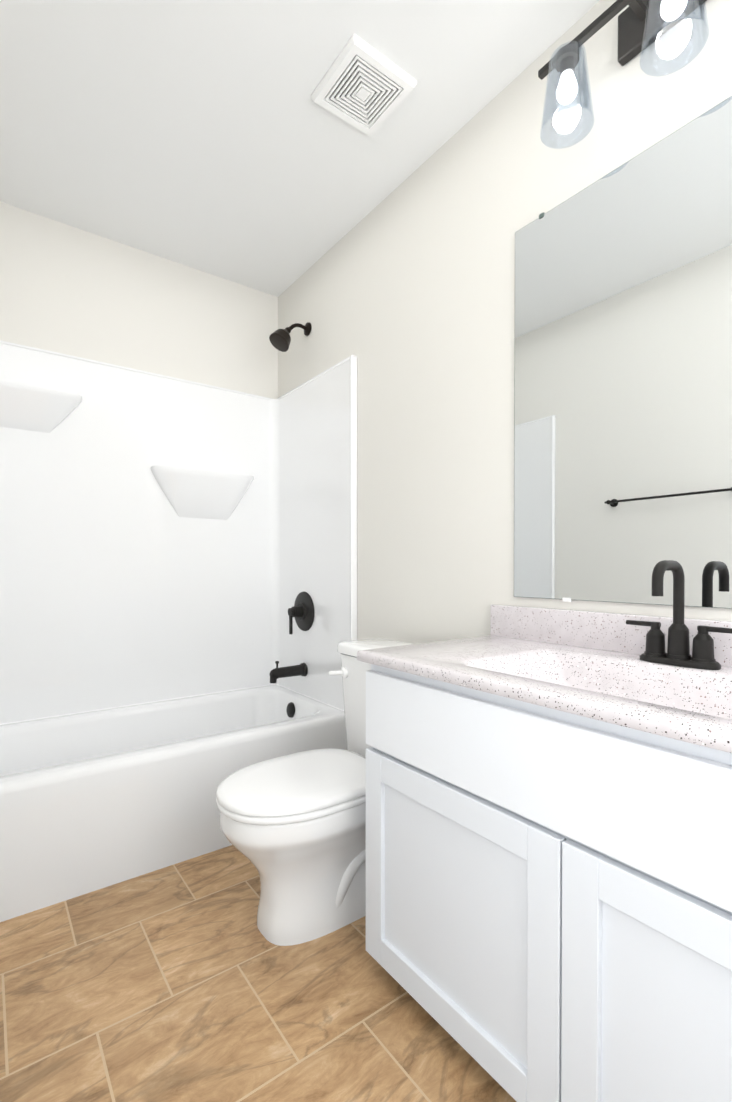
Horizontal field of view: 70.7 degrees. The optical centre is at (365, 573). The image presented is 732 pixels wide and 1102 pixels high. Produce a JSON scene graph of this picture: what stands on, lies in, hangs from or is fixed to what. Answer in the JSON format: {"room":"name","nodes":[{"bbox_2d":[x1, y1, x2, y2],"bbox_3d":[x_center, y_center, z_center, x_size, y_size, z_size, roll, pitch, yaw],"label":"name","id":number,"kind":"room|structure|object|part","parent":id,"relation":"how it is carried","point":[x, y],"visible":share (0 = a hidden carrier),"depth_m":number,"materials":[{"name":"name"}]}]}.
{"room":"bathroom","nodes":[
{"label":"bathroom","id":0,"kind":"room"},
{"bbox_2d":[0,202,277,398],"bbox_3d":[-1.165,-0.264,2.570,1.760,2.650,0.100,0,1,-36],"label":"wall","id":1,"kind":"structure","parent":0,"point":[70,290],"depth_m":2.50,"materials":[{"name":"white paint"}]},
{"bbox_2d":[0,845,515,1101],"bbox_3d":[-0.155,1.125,1.218,1.760,0.100,3.500,0,1,-36],"label":"floor","id":2,"kind":"structure","parent":0,"point":[185,981],"depth_m":1.27,"materials":[{"name":"tile"}]},
{"bbox_2d":[0,340,356,921],"bbox_3d":[-0.899,0.039,2.213,1.556,2.050,0.792,0,1,-36],"label":"shower","id":3,"kind":"object","parent":2,"relation":"on","point":[171,548],"visible":0.92,"depth_m":2.42,"materials":[{"name":"white plastic"}]},
{"bbox_2d":[0,685,347,921],"bbox_3d":[-0.903,0.854,2.228,1.556,0.420,0.778,0,1,-36],"label":"tub basin","id":4,"kind":"object","parent":3,"relation":"in","point":[92,799],"depth_m":1.91,"materials":[{"name":"white plastic"}]},
{"bbox_3d":[-0.899,-0.156,2.211,1.556,1.660,0.792,0,1,-36],"label":"tub surround panel","id":5,"kind":"part","parent":3,"relation":"part of","materials":[{"name":"white plastic"}]},
{"bbox_2d":[269,661,307,682],"bbox_3d":[-0.402,0.498,2.646,0.197,0.107,0.072,0,1,-36],"label":"tub spout","id":6,"kind":"object","parent":3,"relation":"attached to","point":[276,673],"visible":1,"depth_m":2.62,"materials":[{"name":"black metal"}]},
{"bbox_2d":[286,702,294,717],"bbox_3d":[-0.390,0.705,2.657,0.023,0.077,0.078,0,1,-36],"label":"overflow drain","id":7,"kind":"object","parent":3,"relation":"attached to","point":[290,709],"visible":0.96,"depth_m":2.64,"materials":[{"name":"black metal"}]},
{"bbox_2d":[288,591,313,633],"bbox_3d":[-0.358,0.205,2.675,0.086,0.219,0.208,0,1,-36],"label":"shower valve","id":8,"kind":"object","parent":3,"relation":"attached to","point":[301,610],"visible":1,"depth_m":2.66,"materials":[{"name":"black metal"}]},
{"bbox_2d":[216,638,411,945],"bbox_3d":[-0.102,0.668,1.681,0.765,0.811,0.482,0,1,-36],"label":"toilet","id":9,"kind":"object","parent":2,"relation":"on","point":[293,827],"visible":0.71,"depth_m":1.51,"materials":[{"name":"white ceramic"}]},
{"bbox_3d":[-0.197,0.650,1.611,0.528,0.050,0.390,0,1,-36],"label":"seat lid","id":10,"kind":"part","parent":9,"relation":"part of","materials":[{"name":"white plastic"}]},
{"bbox_3d":[-0.104,0.368,1.912,0.053,0.042,0.064,0,1,-36],"label":"flush handle","id":11,"kind":"part","parent":9,"relation":"part of","materials":[{"name":"white plastic"}]},
{"bbox_3d":[0.109,0.466,1.835,0.226,0.411,0.482,0,1,-36],"label":"tank","id":12,"kind":"part","parent":9,"relation":"part of","materials":[{"name":"white ceramic"}]},
{"bbox_2d":[357,604,731,1101],"bbox_3d":[0.561,0.594,1.077,0.567,0.966,1.210,0,1,-36],"label":"bathroom vanity","id":13,"kind":"object","parent":2,"relation":"on","point":[548,854],"visible":1,"depth_m":0.96,"materials":[{"name":"white paint"}]},
{"bbox_3d":[0.179,0.746,1.160,0.019,0.546,0.582,0,1,-36],"label":"door","id":14,"kind":"part","parent":13,"relation":"part of","materials":[{"name":"white paint"}]},
{"bbox_2d":[357,604,731,752],"bbox_3d":[0.561,0.216,1.073,0.567,0.210,1.210,0,1,-36],"label":"countertop","id":15,"kind":"structure","parent":13,"relation":"on","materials":[{"name":"white stone"}]},
{"bbox_2d":[626,560,731,669],"bbox_3d":[0.686,0.090,1.163,0.148,0.238,0.238,0,1,-36],"label":"faucet","id":16,"kind":"object","parent":15,"relation":"on","point":[678,650],"visible":1,"depth_m":1.17,"materials":[{"name":"black metal"}]},
{"bbox_3d":[0.353,0.365,0.920,0.019,0.197,1.167,0,1,-36],"label":"drawer","id":17,"kind":"part","parent":13,"relation":"part of","materials":[{"name":"white paint"}]},
{"bbox_3d":[0.527,0.751,0.689,0.019,0.546,0.581,0,1,-36],"label":"door","id":18,"kind":"part","parent":13,"relation":"part of","materials":[{"name":"white paint"}]},
{"bbox_2d":[0,0,599,296],"bbox_3d":[-0.155,-1.625,1.189,1.760,0.100,3.500,0,1,-36],"label":"ceiling","id":19,"kind":"structure","parent":0,"point":[212,137],"depth_m":1.77,"materials":[{"name":"white paint"}]},
{"bbox_2d":[311,34,416,135],"bbox_3d":[-0.009,-1.569,1.683,0.250,0.020,0.250,0,1,-36],"label":"ceiling vent","id":20,"kind":"object","parent":19,"relation":"in","point":[363,86],"visible":1,"depth_m":1.66,"materials":[{"name":"white plastic"}]},
{"bbox_2d":[278,0,731,643],"bbox_3d":[0.542,-0.255,1.657,0.100,2.650,3.400,0,1,-36],"label":"wall","id":21,"kind":"structure","parent":0,"point":[404,290],"depth_m":1.85,"materials":[{"name":"white paint"}]},
{"bbox_2d":[269,322,310,351],"bbox_3d":[-0.390,-1.220,2.636,0.215,0.179,0.108,0,1,-36],"label":"shower head","id":22,"kind":"object","parent":21,"relation":"attached to","point":[280,339],"visible":0.98,"depth_m":2.60},
{"bbox_2d":[514,96,731,608],"bbox_3d":[0.784,-0.500,1.234,0.008,1.172,1.037,0,1,-36],"label":"mirror","id":23,"kind":"object","parent":21,"relation":"attached to","point":[623,398],"visible":1,"depth_m":1.35,"materials":[{"name":"silver mirror"}]},
{"bbox_2d":[538,0,708,148],"bbox_3d":[0.713,-1.327,1.183,0.170,0.265,0.704,0,1,-36],"label":"sconce","id":24,"kind":"object","parent":21,"relation":"attached to","point":[643,25],"visible":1,"depth_m":1.32,"materials":[{"name":"black"}]},
{"bbox_3d":[0.728,-1.399,1.194,0.132,0.122,0.704,0,1,-36],"label":"bar frame","id":25,"kind":"part","parent":24,"relation":"part of","materials":[{"name":"black metal"}]}
]}

